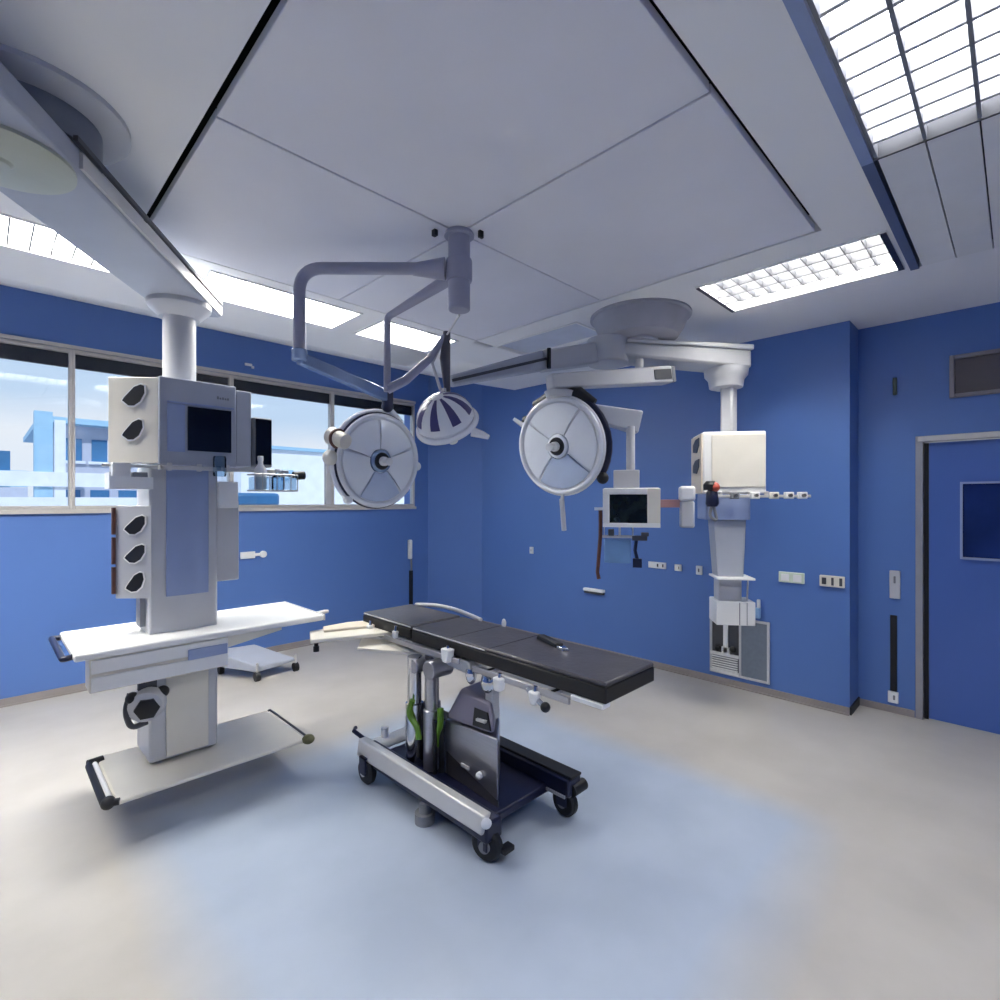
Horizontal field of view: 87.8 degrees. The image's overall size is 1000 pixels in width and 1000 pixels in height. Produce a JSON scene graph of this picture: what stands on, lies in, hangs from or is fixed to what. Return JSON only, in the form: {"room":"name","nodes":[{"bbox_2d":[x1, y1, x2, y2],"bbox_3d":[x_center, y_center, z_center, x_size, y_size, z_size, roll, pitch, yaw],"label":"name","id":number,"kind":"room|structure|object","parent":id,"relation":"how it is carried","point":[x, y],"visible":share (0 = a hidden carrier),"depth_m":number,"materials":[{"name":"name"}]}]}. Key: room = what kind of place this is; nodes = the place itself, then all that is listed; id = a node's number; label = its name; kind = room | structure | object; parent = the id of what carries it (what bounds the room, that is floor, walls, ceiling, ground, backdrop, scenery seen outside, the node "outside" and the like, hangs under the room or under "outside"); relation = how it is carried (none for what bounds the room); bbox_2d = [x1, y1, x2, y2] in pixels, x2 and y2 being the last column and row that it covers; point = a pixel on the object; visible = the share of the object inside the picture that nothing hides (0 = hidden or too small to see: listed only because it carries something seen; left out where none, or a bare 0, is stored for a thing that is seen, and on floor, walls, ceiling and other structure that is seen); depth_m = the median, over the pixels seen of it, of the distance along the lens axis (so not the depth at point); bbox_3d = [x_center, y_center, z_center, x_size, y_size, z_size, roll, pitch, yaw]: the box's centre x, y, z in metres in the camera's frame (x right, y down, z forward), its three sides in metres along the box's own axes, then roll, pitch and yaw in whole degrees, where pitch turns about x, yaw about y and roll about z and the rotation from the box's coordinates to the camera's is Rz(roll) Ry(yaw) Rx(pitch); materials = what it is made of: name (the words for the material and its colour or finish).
{"room":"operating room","nodes":[
{"label":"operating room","id":0,"kind":"room"},
{"bbox_2d":[0,285,427,698],"bbox_3d":[-3.094,-0.100,5.003,7.500,3.400,0.250,0,0,-45],"label":"wall","id":1,"kind":"structure","parent":0,"point":[55,569],"depth_m":5.10,"materials":[{"name":"blue paint"}]},
{"bbox_2d":[0,338,71,509],"bbox_3d":[-4.036,-0.600,3.954,1.205,1.340,0.080,0,0,-45],"label":"window","id":2,"kind":"structure","parent":1,"relation":"in","point":[10,349],"depth_m":4.26,"materials":[{"name":"metal"}]},
{"bbox_2d":[72,349,230,508],"bbox_3d":[-3.170,-0.600,4.821,1.245,1.340,0.080,0,0,-45],"label":"window","id":3,"kind":"structure","parent":1,"relation":"in","point":[82,360],"depth_m":4.57,"materials":[{"name":"metal"}]},
{"bbox_2d":[0,639,322,707],"bbox_3d":[-3.299,1.570,4.600,6.640,0.060,0.030,0,0,-45],"label":"baseboard","id":4,"kind":"structure","parent":1,"relation":"attached to","point":[46,694],"depth_m":4.26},
{"bbox_2d":[0,333,415,403],"bbox_3d":[-3.195,-1.285,4.737,5.880,0.030,0.042,0,0,-45],"label":"trim","id":5,"kind":"structure","parent":1,"relation":"attached to","point":[24,339],"depth_m":4.75,"materials":[{"name":"metal"}]},
{"bbox_2d":[0,506,415,514],"bbox_3d":[-3.221,0.087,4.762,5.880,0.035,0.150,0,0,-45],"label":"trim","id":6,"kind":"structure","parent":1,"relation":"attached to","point":[59,511],"depth_m":5.28,"materials":[{"name":"metal"}]},
{"bbox_2d":[240,551,266,558],"bbox_3d":[-2.542,0.553,5.356,0.256,0.070,0.030,0,0,-45],"label":"power socket","id":7,"kind":"object","parent":1,"relation":"attached to","point":[243,555],"visible":1,"depth_m":5.33,"materials":[{"name":"white plastic"}]},
{"bbox_2d":[231,375,332,507],"bbox_3d":[-2.339,-0.600,5.641,1.090,1.340,0.094,0,0,-45],"label":"window","id":8,"kind":"structure","parent":1,"relation":"in","point":[255,386],"depth_m":5.71,"materials":[{"name":"metal"}]},
{"bbox_2d":[333,391,414,506],"bbox_3d":[-1.552,-0.600,6.438,1.150,1.340,0.080,0,0,-45],"label":"window","id":9,"kind":"structure","parent":1,"relation":"in","point":[339,398],"depth_m":6.39,"materials":[{"name":"metal"}]},
{"bbox_2d":[408,540,412,603],"bbox_3d":[-1.156,0.920,6.728,0.070,0.840,0.050,0,0,-45],"label":"handset","id":10,"kind":"object","parent":1,"relation":"attached to","point":[409,541],"visible":0.89,"depth_m":6.72,"materials":[{"name":"plastic"}]},
{"bbox_2d":[428,375,481,618],"bbox_3d":[-0.598,-0.040,6.848,0.360,3.280,0.670,0,0,-45],"label":"wall","id":11,"kind":"structure","parent":0,"point":[454,471],"depth_m":6.84,"materials":[{"name":"blue paint"}]},
{"bbox_2d":[0,637,999,999],"bbox_3d":[-0.534,1.650,2.295,7.690,0.100,7.800,0,0,-45],"label":"floor","id":12,"kind":"structure","parent":0,"point":[722,842],"depth_m":2.30,"materials":[{"name":"plastic"}]},
{"bbox_2d":[217,644,299,681],"bbox_3d":[-2.265,1.482,4.829,0.698,0.237,0.410,0,0,18],"label":"stand","id":13,"kind":"object","parent":12,"relation":"on","point":[252,658],"visible":0.83,"depth_m":4.78,"materials":[{"name":"grey metal"}]},
{"bbox_2d":[310,603,653,861],"bbox_3d":[-0.242,1.137,2.737,0.873,0.925,1.940,0,0,-45],"label":"table","id":14,"kind":"object","parent":12,"relation":"on","point":[457,762],"visible":1,"depth_m":2.65,"materials":[{"name":"black plastic"}]},
{"bbox_2d":[389,635,485,673],"bbox_3d":[-0.380,0.850,3.091,0.326,0.099,0.950,0,0,-45],"label":"bracket","id":15,"kind":"object","parent":14,"relation":"on","point":[466,664],"depth_m":2.82,"materials":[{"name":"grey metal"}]},
{"bbox_2d":[447,681,495,732],"bbox_3d":[-0.071,1.081,2.738,0.282,0.162,0.378,0,0,-45],"label":"cover","id":16,"kind":"object","parent":14,"relation":"attached to","point":[472,711],"depth_m":2.66,"materials":[{"name":"grey plastic"}]},
{"bbox_2d":[537,634,568,650],"bbox_3d":[0.263,0.707,2.606,0.042,0.026,0.261,0,0,-25],"label":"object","id":17,"kind":"object","parent":14,"relation":"on","point":[558,645],"visible":1,"depth_m":2.58,"materials":[{"name":"black plastic"}]},
{"bbox_2d":[0,0,999,389],"bbox_3d":[-0.530,-1.605,2.298,7.700,0.510,7.800,0,0,-45],"label":"ceiling","id":18,"kind":"structure","parent":0,"point":[161,65],"depth_m":2.09,"materials":[{"name":"paint"}]},
{"bbox_2d":[0,212,110,273],"bbox_3d":[-2.896,-1.443,2.174,2.504,0.202,0.454,0,0,-45],"label":"ceiling light","id":19,"kind":"object","parent":18,"relation":"attached to","point":[8,221],"visible":0.1,"depth_m":2.81,"materials":[{"name":"glowing white plastic diffuser"},{"name":"aluminium"}]},
{"bbox_2d":[0,43,328,809],"bbox_3d":[-1.786,0.041,2.445,1.206,2.782,2.427,0,0,8],"label":"pendant","id":20,"kind":"object","parent":18,"relation":"hanging from","point":[170,551],"visible":1,"depth_m":2.72,"materials":[{"name":"white metal"}]},
{"bbox_2d":[110,462,130,476],"bbox_3d":[-1.886,-0.133,2.583,0.075,0.114,0.080,0,0,-45],"label":"carton","id":21,"kind":"object","parent":20,"relation":"on","point":[117,468],"visible":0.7,"depth_m":2.55,"materials":[{"name":"white cardboard"}]},
{"bbox_2d":[105,472,152,489],"bbox_3d":[-1.865,-0.100,2.615,0.180,0.080,0.135,0,0,-45],"label":"tray","id":22,"kind":"object","parent":20,"relation":"on","point":[111,482],"depth_m":2.56,"materials":[{"name":"white plastic"}]},
{"bbox_2d":[121,418,143,440],"bbox_3d":[-1.907,-0.371,2.699,0.120,0.121,0.007,0,0,-1],"label":"outlet","id":23,"kind":"object","parent":20,"relation":"attached to","point":[132,429],"depth_m":2.70,"materials":[{"name":"black plastic"}]},
{"bbox_2d":[121,383,145,406],"bbox_3d":[-1.903,-0.551,2.699,0.130,0.126,0.007,0,0,-1],"label":"outlet","id":24,"kind":"object","parent":20,"relation":"attached to","point":[132,394],"depth_m":2.70,"materials":[{"name":"black plastic"}]},
{"bbox_2d":[123,543,145,563],"bbox_3d":[-1.908,0.275,2.715,0.116,0.110,0.007,0,0,-2],"label":"outlet","id":25,"kind":"object","parent":20,"relation":"attached to","point":[133,553],"depth_m":2.71,"materials":[{"name":"black plastic"}]},
{"bbox_2d":[123,514,145,535],"bbox_3d":[-1.908,0.125,2.715,0.119,0.112,0.007,0,0,-2],"label":"outlet","id":26,"kind":"object","parent":20,"relation":"attached to","point":[133,524],"depth_m":2.71,"materials":[{"name":"black plastic"}]},
{"bbox_2d":[125,571,145,592],"bbox_3d":[-1.906,0.423,2.715,0.106,0.116,0.008,0,0,-2],"label":"outlet","id":27,"kind":"object","parent":20,"relation":"attached to","point":[135,581],"depth_m":2.71,"materials":[{"name":"black plastic"}]},
{"bbox_2d":[131,472,147,476],"bbox_3d":[-1.831,-0.111,2.638,0.060,0.069,0.080,0,0,-45],"label":"carton","id":28,"kind":"object","parent":20,"relation":"on","point":[133,474],"visible":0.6,"depth_m":2.61,"materials":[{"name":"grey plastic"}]},
{"bbox_2d":[123,680,169,729],"bbox_3d":[-1.784,1.020,2.628,0.175,0.240,0.160,0,0,-12],"label":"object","id":29,"kind":"object","parent":20,"relation":"hanging from","point":[143,705],"visible":0.99,"depth_m":2.58,"materials":[{"name":"grey plastic"}]},
{"bbox_2d":[60,602,323,661],"bbox_3d":[-1.718,0.718,2.991,1.200,0.035,0.600,0,0,-45],"label":"shelf","id":30,"kind":"object","parent":20,"relation":"attached to","point":[111,642],"depth_m":2.78,"materials":[{"name":"white metal"}]},
{"bbox_2d":[99,711,302,803],"bbox_3d":[-1.672,1.410,2.952,0.910,0.020,0.600,0,0,-45],"label":"shelf","id":31,"kind":"object","parent":20,"relation":"attached to","point":[129,776],"depth_m":2.83,"materials":[{"name":"white metal"}]},
{"bbox_2d":[213,456,225,476],"bbox_3d":[-1.538,-0.190,2.853,0.066,0.110,0.066,0,0,-45],"label":"canister","id":32,"kind":"object","parent":20,"relation":"attached to","point":[213,456],"visible":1,"depth_m":2.86,"materials":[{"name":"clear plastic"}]},
{"bbox_2d":[243,417,271,468],"bbox_3d":[-1.499,-0.345,3.168,0.110,0.290,0.280,0,0,-45],"label":"monitor","id":33,"kind":"object","parent":20,"relation":"on","point":[259,429],"depth_m":3.05,"materials":[{"name":"grey plastic"}]},
{"bbox_2d":[247,470,305,491],"bbox_3d":[-1.294,-0.120,3.036,0.310,0.130,0.132,0,0,-45],"label":"wire basket","id":34,"kind":"object","parent":20,"relation":"hanging from","point":[298,475],"visible":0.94,"depth_m":3.03,"materials":[{"name":"metal"}]},
{"bbox_2d":[254,456,266,489],"bbox_3d":[-1.365,-0.160,2.963,0.064,0.192,0.064,0,0,-45],"label":"bottle","id":35,"kind":"object","parent":34,"relation":"in","point":[260,468],"visible":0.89,"depth_m":2.94,"materials":[{"name":"white plastic"}]},
{"bbox_2d":[271,469,283,489],"bbox_3d":[-1.294,-0.125,3.034,0.072,0.121,0.072,0,0,-45],"label":"bottle","id":36,"kind":"object","parent":34,"relation":"in","point":[276,470],"visible":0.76,"depth_m":3.04,"materials":[{"name":"clear plastic"}]},
{"bbox_2d":[202,270,292,304],"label":"ceiling light","id":37,"kind":"object","parent":18,"relation":"attached to","point":[227,280],"depth_m":3.57,"materials":[{"name":"white plastic"}]},
{"bbox_2d":[212,273,332,307],"bbox_3d":[-1.499,-1.516,3.550,0.996,0.012,0.456,0,0,-45],"label":"diffuser","id":38,"kind":"object","parent":37,"relation":"attached to","point":[217,276],"depth_m":3.69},
{"bbox_2d":[216,294,292,318],"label":"ceiling light","id":39,"kind":"object","parent":18,"relation":"attached to","point":[226,299],"depth_m":3.63,"materials":[{"name":"white plastic"}]},
{"bbox_2d":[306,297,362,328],"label":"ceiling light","id":40,"kind":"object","parent":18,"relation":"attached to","point":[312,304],"depth_m":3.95,"materials":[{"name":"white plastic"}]},
{"bbox_2d":[353,319,383,341],"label":"ceiling light","id":41,"kind":"object","parent":18,"relation":"attached to","point":[380,324],"depth_m":4.27,"materials":[{"name":"white plastic"}]},
{"bbox_2d":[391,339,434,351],"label":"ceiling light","id":42,"kind":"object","parent":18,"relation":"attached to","point":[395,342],"depth_m":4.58,"materials":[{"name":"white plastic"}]},
{"bbox_2d":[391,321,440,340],"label":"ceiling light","id":43,"kind":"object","parent":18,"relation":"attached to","point":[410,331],"depth_m":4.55,"materials":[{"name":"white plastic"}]},
{"bbox_2d":[391,323,426,333],"bbox_3d":[-0.767,-1.516,4.282,0.726,0.012,0.456,0,0,-45],"label":"diffuser","id":44,"kind":"object","parent":43,"relation":"attached to","point":[395,326],"depth_m":4.55,"materials":[{"name":"white plastic"}]},
{"bbox_2d":[144,0,814,339],"bbox_3d":[-0.147,-1.447,2.639,2.515,0.206,2.640,0,0,-45],"label":"ceiling panel","id":45,"kind":"object","parent":18,"relation":"attached to","point":[594,156],"visible":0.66,"depth_m":2.06,"materials":[{"name":"white paint"}]},
{"bbox_2d":[432,226,483,313],"bbox_3d":[-0.210,-1.150,2.586,0.190,0.390,0.175,0,0,-45],"label":"column","id":46,"kind":"structure","parent":45,"relation":"attached to","point":[458,261],"depth_m":2.56,"materials":[{"name":"grey metal"}]},
{"bbox_2d":[291,257,445,508],"bbox_3d":[-0.670,-0.585,3.045,0.770,1.271,1.004,0,0,-2],"label":"light","id":47,"kind":"object","parent":46,"relation":"hanging from","point":[371,458],"visible":0.99,"depth_m":3.15,"materials":[{"name":"grey plastic"}]},
{"bbox_2d":[375,452,388,469],"bbox_3d":[-0.739,-0.251,3.272,0.110,0.110,0.018,0,0,-45],"label":"socket","id":48,"kind":"object","parent":47,"relation":"attached to","point":[378,455],"depth_m":3.25,"materials":[{"name":"black rubber"}]},
{"bbox_2d":[384,279,489,444],"bbox_3d":[-0.308,-0.748,2.993,0.517,0.851,0.599,0,0,-45],"label":"light","id":49,"kind":"object","parent":46,"relation":"hanging from","point":[445,417],"visible":1,"depth_m":2.99,"materials":[{"name":"metal"}]},
{"bbox_2d":[494,322,596,354],"bbox_3d":[0.417,-1.406,4.384,0.474,0.128,0.914,0,0,-45],"label":"ceiling light","id":50,"kind":"object","parent":18,"relation":"attached to","point":[574,333],"visible":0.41,"depth_m":4.41,"materials":[{"name":"grey plastic"}]},
{"bbox_2d":[450,298,810,625],"bbox_3d":[0.890,-0.212,3.735,2.600,2.275,0.808,0,0,-13],"label":"pendant","id":51,"kind":"object","parent":18,"relation":"hanging from","point":[647,329],"depth_m":3.70,"materials":[{"name":"white metal"}]},
{"bbox_2d":[549,437,563,454],"bbox_3d":[0.379,-0.369,3.512,0.123,0.122,0.024,0,0,40],"label":"socket","id":52,"kind":"object","parent":51,"relation":"attached to","point":[559,441],"depth_m":3.49,"materials":[{"name":"black rubber"}]},
{"bbox_2d":[594,404,694,578],"bbox_3d":[0.811,-0.094,3.679,1.059,1.287,0.261,0,0,13],"label":"monitor","id":53,"kind":"object","parent":51,"relation":"hanging from","point":[626,504],"visible":0.98,"depth_m":3.56,"materials":[{"name":"white plastic"}]},
{"bbox_2d":[604,539,630,562],"bbox_3d":[0.815,0.346,3.606,0.185,0.168,0.020,0,0,14],"label":"bag","id":54,"kind":"object","parent":53,"relation":"hanging from","point":[615,550],"visible":1,"depth_m":3.60,"materials":[{"name":"blue"}]},
{"bbox_2d":[633,541,641,567],"bbox_3d":[0.943,0.359,3.571,0.060,0.192,0.045,0,0,14],"label":"switch","id":55,"kind":"object","parent":53,"relation":"hanging from","point":[637,562],"visible":0.91,"depth_m":3.56,"materials":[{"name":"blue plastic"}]},
{"bbox_2d":[693,459,698,473],"bbox_3d":[1.514,-0.263,4.014,0.009,0.109,0.190,0,0,8],"label":"outlet","id":56,"kind":"object","parent":51,"relation":"attached to","point":[695,461],"depth_m":4.02,"materials":[{"name":"grey plastic"}]},
{"bbox_2d":[693,438,698,452],"bbox_3d":[1.514,-0.423,4.014,0.009,0.109,0.190,0,0,8],"label":"outlet","id":57,"kind":"object","parent":51,"relation":"attached to","point":[695,440],"depth_m":4.02,"materials":[{"name":"grey plastic"}]},
{"bbox_2d":[703,481,719,521],"bbox_3d":[1.538,0.002,3.778,0.100,0.294,0.118,0,0,-45],"label":"vacuum regulator","id":58,"kind":"object","parent":51,"relation":"attached to","point":[712,501],"visible":1,"depth_m":3.75,"materials":[{"name":"blue plastic"}]},
{"bbox_2d":[709,573,754,580],"bbox_3d":[1.746,0.573,3.925,0.265,0.015,0.250,0,0,8],"label":"tray","id":59,"kind":"object","parent":51,"relation":"on","point":[717,576],"depth_m":3.89,"materials":[{"name":"white metal"}]},
{"bbox_2d":[730,492,738,498],"bbox_3d":[1.707,-0.040,3.777,0.060,0.050,0.065,0,0,8],"label":"clamp","id":60,"kind":"object","parent":51,"relation":"attached to","point":[733,495],"visible":1,"depth_m":3.77,"materials":[{"name":"grey plastic"}]},
{"bbox_2d":[750,492,759,498],"bbox_3d":[1.846,-0.040,3.757,0.060,0.050,0.065,0,0,8],"label":"clamp","id":61,"kind":"object","parent":51,"relation":"attached to","point":[753,495],"visible":1,"depth_m":3.75,"materials":[{"name":"white plastic"}]},
{"bbox_2d":[769,492,778,498],"bbox_3d":[1.975,-0.040,3.739,0.060,0.050,0.065,0,0,8],"label":"clamp","id":62,"kind":"object","parent":51,"relation":"attached to","point":[773,495],"visible":1,"depth_m":3.73,"materials":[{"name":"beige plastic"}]},
{"bbox_2d":[784,492,793,498],"bbox_3d":[2.074,-0.040,3.725,0.060,0.050,0.065,0,0,8],"label":"clamp","id":63,"kind":"object","parent":51,"relation":"attached to","point":[787,495],"visible":1,"depth_m":3.72,"materials":[{"name":"white plastic"}]},
{"bbox_2d":[797,492,807,498],"bbox_3d":[2.163,-0.040,3.712,0.060,0.050,0.065,0,0,8],"label":"clamp","id":64,"kind":"object","parent":51,"relation":"attached to","point":[801,495],"visible":1,"depth_m":3.71,"materials":[{"name":"white plastic"}]},
{"bbox_2d":[695,230,904,312],"bbox_3d":[1.789,-1.441,3.147,0.624,0.206,1.004,0,0,-45],"label":"ceiling light","id":65,"kind":"object","parent":18,"relation":"attached to","point":[877,249],"visible":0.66,"depth_m":3.12,"materials":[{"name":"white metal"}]},
{"bbox_2d":[782,0,999,166],"bbox_3d":[1.237,-1.405,0.743,2.224,0.130,1.624,0,0,-45],"label":"ceiling light","id":66,"kind":"object","parent":18,"relation":"attached to","point":[887,69],"visible":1,"depth_m":1.63,"materials":[{"name":"white plastic"}]},
{"bbox_2d":[827,0,999,112],"bbox_3d":[1.248,-1.426,0.719,2.178,0.012,1.548,0,0,-45],"label":"diffuser","id":67,"kind":"object","parent":66,"relation":"attached to","point":[846,7],"depth_m":1.59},
{"bbox_2d":[862,95,999,270],"bbox_3d":[2.486,-1.395,1.990,1.330,0.110,1.600,0,0,-45],"label":"ceiling panel","id":68,"kind":"object","parent":18,"relation":"attached to","point":[939,196],"visible":0.83,"depth_m":2.28,"materials":[{"name":"grey metal"},{"name":"dark grey plastic"},{"name":"blue enamel"}]},
{"bbox_2d":[482,321,857,707],"bbox_3d":[1.025,-0.100,5.834,0.500,3.400,5.000,0,0,-45],"label":"wall","id":69,"kind":"structure","parent":0,"point":[800,388],"depth_m":4.71,"materials":[{"name":"blue paint"}]},
{"bbox_2d":[583,587,604,594],"bbox_3d":[0.990,0.952,5.480,0.050,0.053,0.250,0,0,-45],"label":"wall shelf","id":70,"kind":"object","parent":69,"relation":"attached to","point":[586,589],"visible":1,"depth_m":5.46,"materials":[{"name":"white plastic"}]},
{"bbox_2d":[648,561,665,568],"bbox_3d":[1.505,0.615,4.984,0.024,0.060,0.180,0,0,-45],"label":"power socket","id":71,"kind":"object","parent":69,"relation":"attached to","point":[660,565],"visible":1,"depth_m":4.97,"materials":[{"name":"white plastic"}]},
{"bbox_2d":[482,620,849,715],"bbox_3d":[1.181,1.573,5.303,0.030,0.055,4.030,0,0,-45],"label":"baseboard","id":72,"kind":"structure","parent":69,"relation":"attached to","point":[831,707],"depth_m":4.42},
{"bbox_2d":[675,564,681,570],"bbox_3d":[1.655,0.620,4.833,0.024,0.060,0.065,0,0,-45],"label":"power socket","id":73,"kind":"object","parent":69,"relation":"attached to","point":[678,567],"visible":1,"depth_m":4.82,"materials":[{"name":"white plastic"}]},
{"bbox_2d":[696,566,701,574],"bbox_3d":[1.796,0.625,4.692,0.024,0.080,0.055,0,0,-45],"label":"power socket","id":74,"kind":"object","parent":69,"relation":"attached to","point":[698,568],"visible":1,"depth_m":4.68,"materials":[{"name":"white plastic"}]},
{"bbox_2d":[710,619,769,684],"bbox_3d":[2.035,1.255,4.442,0.055,0.510,0.495,0,0,-45],"label":"air vent","id":75,"kind":"object","parent":69,"relation":"in","point":[743,652],"visible":0.89,"depth_m":4.43,"materials":[{"name":"grey metal"}]},
{"bbox_2d":[755,599,760,618],"bbox_3d":[2.134,0.897,4.343,0.040,0.155,0.075,0,0,-45],"label":"soap bottle","id":76,"kind":"object","parent":69,"relation":"attached to","point":[758,608],"visible":0.75,"depth_m":4.32,"materials":[{"name":"blue plastic"}]},
{"bbox_2d":[779,571,804,583],"bbox_3d":[2.330,0.613,4.158,0.024,0.085,0.185,0,0,-45],"label":"power socket","id":77,"kind":"object","parent":69,"relation":"attached to","point":[789,577],"visible":1,"depth_m":4.15,"materials":[{"name":"white plastic"}]},
{"bbox_2d":[819,575,844,587],"bbox_3d":[2.528,0.613,3.960,0.024,0.085,0.165,0,0,-45],"label":"power socket","id":78,"kind":"object","parent":69,"relation":"attached to","point":[824,580],"visible":1,"depth_m":3.95,"materials":[{"name":"white plastic"}]},
{"bbox_2d":[858,302,999,709],"bbox_3d":[3.811,0.125,3.246,0.200,2.950,2.600,0,0,-45],"label":"wall","id":79,"kind":"structure","parent":0,"point":[917,351],"depth_m":3.92,"materials":[{"name":"blue paint"}]},
{"bbox_2d":[850,697,859,715],"bbox_3d":[2.721,1.570,3.985,0.296,0.060,0.012,0,0,-45],"label":"trim","id":80,"kind":"structure","parent":79,"relation":"attached to","point":[856,703],"depth_m":3.97,"materials":[{"name":"black rubber"}]},
{"bbox_2d":[860,698,914,717],"bbox_3d":[2.940,1.575,3.966,0.014,0.050,0.350,0,0,-45],"label":"baseboard","id":81,"kind":"structure","parent":79,"relation":"attached to","point":[863,702],"depth_m":3.95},
{"bbox_2d":[888,690,898,703],"bbox_3d":[2.970,1.482,3.928,0.024,0.085,0.065,0,0,-45],"label":"power socket","id":82,"kind":"object","parent":79,"relation":"attached to","point":[893,697],"visible":1,"depth_m":3.92,"materials":[{"name":"white plastic"}]},
{"bbox_2d":[890,615,896,691],"bbox_3d":[2.973,1.150,3.928,0.020,0.570,0.040,0,0,-45],"label":"guard","id":83,"kind":"object","parent":79,"relation":"attached to","point":[893,619],"visible":1,"depth_m":3.92,"materials":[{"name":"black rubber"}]},
{"bbox_2d":[889,570,899,598],"bbox_3d":[2.977,0.628,3.922,0.024,0.211,0.061,0,0,-45],"label":"light switch","id":84,"kind":"object","parent":79,"relation":"attached to","point":[894,576],"visible":1,"depth_m":3.91,"materials":[{"name":"grey plastic"}]},
{"bbox_2d":[893,377,896,394],"bbox_3d":[2.979,-0.865,3.923,0.020,0.130,0.025,0,0,-45],"label":"indicator","id":85,"kind":"object","parent":79,"relation":"attached to","point":[895,378],"visible":1,"depth_m":3.91,"materials":[{"name":"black plastic"}]},
{"bbox_2d":[915,431,999,733],"bbox_3d":[3.635,0.562,3.369,0.195,2.075,1.465,0,0,-45],"label":"door","id":86,"kind":"structure","parent":79,"relation":"in","point":[957,476],"depth_m":3.69,"materials":[{"name":"metal"}]},
{"bbox_2d":[949,348,999,397],"bbox_3d":[3.445,-0.880,3.449,0.030,0.300,0.705,0,0,-45],"label":"framed panel","id":87,"kind":"object","parent":79,"relation":"attached to","point":[974,373],"visible":1,"depth_m":3.60,"materials":[{"name":"grey metal"}]},
{"label":"outside","id":88,"kind":"structure","parent":0,"visible":0},
{"bbox_3d":[-19.834,4.700,33.976,100.000,0.200,63.900,0,0,-45],"label":"ground","id":89,"kind":"structure","parent":88,"visible":0},
{"bbox_2d":[0,451,27,496],"bbox_3d":[-19.039,1.600,13.276,10.050,6.000,6.300,0,0,-45],"label":"building","id":90,"kind":"structure","parent":89,"relation":"on","point":[5,491],"depth_m":14.46,"materials":[{"name":"blue"}]},
{"bbox_2d":[0,410,136,505],"bbox_3d":[-8.033,1.590,7.467,7.200,6.020,0.320,0,0,-45],"label":"building","id":91,"kind":"structure","parent":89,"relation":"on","point":[42,478],"depth_m":8.25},
{"bbox_2d":[23,416,141,497],"bbox_3d":[-8.464,1.575,11.264,2.560,6.050,4.500,0,0,-45],"label":"building","id":92,"kind":"structure","parent":89,"relation":"on","point":[91,436],"depth_m":9.49,"materials":[{"name":"blue"}]},
{"bbox_2d":[217,446,403,504],"bbox_3d":[-3.016,1.780,15.319,10.800,5.640,6.070,0,0,-45],"label":"building","id":93,"kind":"structure","parent":89,"relation":"on","point":[292,459],"depth_m":10.19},
{"bbox_2d":[281,470,292,479],"bbox_3d":[-4.098,-0.500,10.023,0.220,0.200,0.030,0,0,-45],"label":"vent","id":94,"kind":"object","parent":93,"relation":"attached to","point":[290,471],"depth_m":10.04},
{"bbox_3d":[-3.253,2.500,8.485,3.000,4.200,0.800,0,0,-45],"label":"ledge","id":95,"kind":"object","parent":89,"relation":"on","visible":0},
{"bbox_2d":[238,493,278,504],"bbox_3d":[-3.801,0.140,7.867,0.750,0.520,0.500,0,0,-45],"label":"bench","id":96,"kind":"object","parent":95,"relation":"on","point":[243,498],"visible":0.17,"depth_m":7.73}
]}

